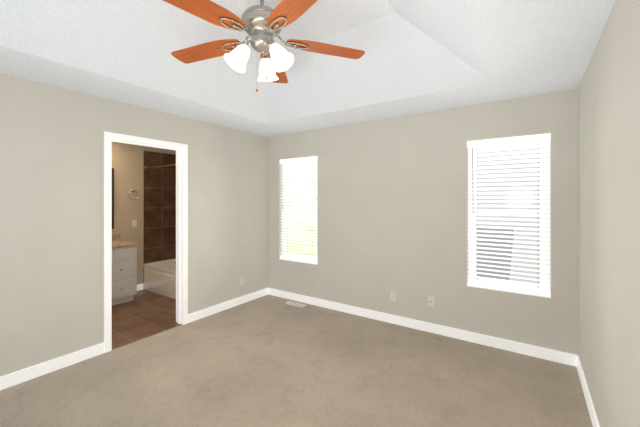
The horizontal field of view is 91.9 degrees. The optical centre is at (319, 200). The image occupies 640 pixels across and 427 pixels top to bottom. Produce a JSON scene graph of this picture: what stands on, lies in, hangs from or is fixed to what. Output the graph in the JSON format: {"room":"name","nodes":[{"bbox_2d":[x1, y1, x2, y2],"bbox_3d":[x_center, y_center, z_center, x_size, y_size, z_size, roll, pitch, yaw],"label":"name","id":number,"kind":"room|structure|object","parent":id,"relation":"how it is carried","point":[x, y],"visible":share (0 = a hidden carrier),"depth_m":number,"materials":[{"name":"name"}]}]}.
{"room":"empty bedroom","nodes":[
{"label":"empty bedroom","id":0,"kind":"room"},
{"bbox_2d":[0,73,267,376],"bbox_3d":[-1.966,0.000,3.169,0.120,3.100,3.960,0,0,34],"label":"wall","id":1,"kind":"structure","parent":0,"point":[51,222],"depth_m":2.78,"materials":[{"name":"paint"}]},
{"bbox_2d":[0,343,103,389],"bbox_3d":[-2.528,1.400,2.226,0.014,0.100,1.708,0,0,34],"label":"baseboard","id":2,"kind":"structure","parent":1,"relation":"attached to","point":[21,376],"depth_m":2.59,"materials":[{"name":"paint"}]},
{"bbox_2d":[104,132,187,352],"bbox_3d":[-1.859,0.400,3.326,0.152,2.100,0.860,0,0,34],"label":"door frame","id":3,"kind":"structure","parent":1,"relation":"attached to","point":[181,232],"depth_m":3.45,"materials":[{"name":"paint"}]},
{"bbox_2d":[188,288,267,322],"bbox_3d":[-1.186,1.400,4.194,0.014,0.100,1.328,0,0,34],"label":"baseboard","id":4,"kind":"structure","parent":1,"relation":"attached to","point":[200,314],"depth_m":4.09,"materials":[{"name":"paint"}]},
{"bbox_2d":[240,277,243,285],"bbox_3d":[-1.090,1.140,4.339,0.008,0.115,0.070,0,0,34],"label":"electrical outlet","id":5,"kind":"object","parent":1,"relation":"attached to","point":[241,281],"visible":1,"depth_m":4.33,"materials":[{"name":"plastic"}]},
{"bbox_2d":[0,0,615,136],"bbox_3d":[-0.392,-1.205,2.095,3.690,0.470,3.960,0,0,34],"label":"ceiling tray","id":6,"kind":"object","parent":1,"relation":"attached to","point":[421,56],"visible":0.8,"depth_m":2.48,"materials":[{"name":"white paint"}]},
{"bbox_2d":[163,0,364,93],"bbox_3d":[-0.425,-1.075,2.066,1.421,0.730,1.384,0,0,34],"label":"ceiling fan","id":7,"kind":"object","parent":6,"relation":"hanging from","point":[261,25],"visible":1,"depth_m":2.03,"materials":[{"name":"brown wood"}]},
{"bbox_2d":[112,142,175,284],"bbox_3d":[-3.283,0.200,4.503,0.120,2.700,3.080,0,0,34],"label":"wall","id":8,"kind":"structure","parent":0,"point":[127,162],"depth_m":4.85,"materials":[{"name":"paint"}]},
{"bbox_2d":[112,168,113,228],"bbox_3d":[-3.396,-0.025,4.205,0.025,0.910,1.060,0,0,34],"label":"bathroom mirror","id":9,"kind":"object","parent":8,"relation":"attached to","point":[112,198],"visible":0.06,"depth_m":4.62,"materials":[{"name":"brown wood"}]},
{"bbox_2d":[132,220,136,226],"bbox_3d":[-2.933,0.370,4.894,0.017,0.115,0.070,0,0,34],"label":"bathroom light switch","id":10,"kind":"object","parent":8,"relation":"attached to","point":[134,223],"visible":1,"depth_m":4.90,"materials":[{"name":"plastic"}]},
{"bbox_2d":[137,284,142,290],"bbox_3d":[-2.954,1.398,4.869,0.012,0.096,0.335,0,0,34],"label":"baseboard","id":11,"kind":"structure","parent":8,"relation":"attached to","point":[139,286],"depth_m":4.95,"materials":[{"name":"paint"}]},
{"bbox_2d":[112,289,181,349],"bbox_3d":[-2.524,1.498,3.985,1.959,0.104,3.080,0,0,34],"label":"floor","id":12,"kind":"structure","parent":0,"point":[144,313],"depth_m":3.81,"materials":[{"name":"brown tile"}]},
{"bbox_2d":[112,234,138,305],"bbox_3d":[-3.154,0.948,4.065,0.582,0.994,1.222,0,0,34],"label":"vanity cabinet","id":13,"kind":"object","parent":12,"relation":"on","point":[124,271],"visible":0.19,"depth_m":4.29,"materials":[{"name":"paint"}]},
{"bbox_2d":[144,259,175,298],"bbox_3d":[-1.942,1.236,4.836,1.694,0.417,0.753,0,0,34],"label":"bathtub","id":14,"kind":"object","parent":12,"relation":"on","point":[160,277],"visible":0.25,"depth_m":4.79,"materials":[{"name":"ceramic"}]},
{"bbox_2d":[0,294,592,426],"bbox_3d":[-0.392,1.500,2.095,3.690,0.100,3.960,0,0,34],"label":"floor","id":15,"kind":"structure","parent":0,"point":[268,360],"depth_m":2.47,"materials":[{"name":"beige carpet"}]},
{"bbox_2d":[285,301,305,307],"bbox_3d":[-0.340,1.447,4.293,0.300,0.006,0.110,0,0,34],"label":"floor vent","id":16,"kind":"object","parent":15,"relation":"in","point":[295,304],"visible":1,"depth_m":4.28,"materials":[{"name":"metal"}]},
{"bbox_2d":[268,89,577,354],"bbox_3d":[0.778,0.000,3.785,3.960,3.100,0.150,0,0,34],"label":"wall","id":17,"kind":"structure","parent":0,"point":[392,204],"depth_m":3.45,"materials":[{"name":"paint"}]},
{"bbox_2d":[279,162,316,264],"bbox_3d":[-0.283,0.140,4.509,0.700,1.500,0.149,0,0,34],"label":"window","id":18,"kind":"structure","parent":17,"relation":"in","point":[296,231],"depth_m":4.64,"materials":[{"name":"plastic"}]},
{"bbox_2d":[280,156,316,262],"bbox_3d":[-0.306,0.130,4.476,0.694,1.476,0.074,0,0,34],"label":"window blind","id":19,"kind":"object","parent":18,"relation":"attached to","point":[301,160],"visible":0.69,"depth_m":4.47,"materials":[{"name":"white plastic"}]},
{"bbox_2d":[390,291,395,301],"bbox_3d":[0.857,1.130,3.634,0.070,0.115,0.008,0,0,34],"label":"electrical outlet","id":20,"kind":"object","parent":17,"relation":"attached to","point":[392,295],"visible":1,"depth_m":3.63,"materials":[{"name":"plastic"}]},
{"bbox_2d":[268,288,571,365],"bbox_3d":[0.706,1.400,3.732,3.660,0.100,0.018,0,0,34],"label":"baseboard","id":21,"kind":"structure","parent":17,"relation":"attached to","point":[535,351],"depth_m":3.32,"materials":[{"name":"paint"}]},
{"bbox_2d":[428,296,433,306],"bbox_3d":[1.216,1.110,3.389,0.070,0.115,0.009,0,0,34],"label":"outlet","id":22,"kind":"object","parent":17,"relation":"attached to","point":[430,301],"visible":1,"depth_m":3.38,"materials":[{"name":"plastic"}]},
{"bbox_2d":[467,140,550,297],"bbox_3d":[1.844,0.140,3.058,0.700,1.500,0.149,0,0,34],"label":"window","id":23,"kind":"structure","parent":17,"relation":"in","point":[518,284],"depth_m":2.98,"materials":[{"name":"plastic"}]},
{"bbox_2d":[467,133,550,294],"bbox_3d":[1.821,0.130,3.025,0.694,1.476,0.074,0,0,34],"label":"window blind","id":24,"kind":"object","parent":23,"relation":"attached to","point":[515,141],"visible":1,"depth_m":3.01,"materials":[{"name":"white plastic"}]},
{"bbox_2d":[578,0,639,426],"bbox_3d":[1.151,0.000,0.952,0.150,3.100,4.110,0,0,34],"label":"wall","id":25,"kind":"structure","parent":0,"point":[609,222],"depth_m":1.58,"materials":[{"name":"paint"}]},
{"bbox_2d":[572,354,599,426],"bbox_3d":[1.124,1.400,1.061,0.018,0.100,3.960,0,0,34],"label":"baseboard","id":26,"kind":"structure","parent":25,"relation":"attached to","point":[575,358],"depth_m":2.24,"materials":[{"name":"paint"}]},
{"label":"outside","id":27,"kind":"structure","parent":0,"visible":0},
{"bbox_2d":[293,246,315,255],"bbox_3d":[12.884,4.450,20.396,55.000,0.200,40.840,0,0,34],"label":"ground","id":28,"kind":"structure","parent":27,"point":[305,253],"depth_m":25.18,"materials":[{"name":"green plant"}]},
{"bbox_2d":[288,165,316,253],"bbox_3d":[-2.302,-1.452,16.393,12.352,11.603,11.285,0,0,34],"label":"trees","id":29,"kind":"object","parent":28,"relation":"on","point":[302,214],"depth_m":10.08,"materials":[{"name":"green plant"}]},
{"bbox_2d":[477,148,539,283],"bbox_3d":[9.964,-0.250,10.259,11.200,9.200,11.600,0,0,34],"label":"house","id":30,"kind":"structure","parent":28,"relation":"on","point":[512,261],"depth_m":9.59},
{"bbox_3d":[-1.689,0.200,5.207,1.720,2.700,0.120,0,0,34],"label":"wall","id":31,"kind":"structure","parent":0,"visible":0},
{"bbox_2d":[143,151,175,288],"bbox_3d":[-1.937,0.325,4.844,1.720,2.250,0.760,0,0,34],"label":"tiled wall","id":32,"kind":"structure","parent":31,"relation":"attached to","point":[159,213],"depth_m":5.22,"materials":[{"name":"brown tile"}]},
{"bbox_2d":[144,164,175,169],"bbox_3d":[-2.134,-0.520,4.555,1.698,0.060,0.060,0,0,34],"label":"rail","id":33,"kind":"object","parent":32,"relation":"attached to","point":[145,167],"visible":0.44,"depth_m":4.78,"materials":[{"name":"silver metal"}]}
]}

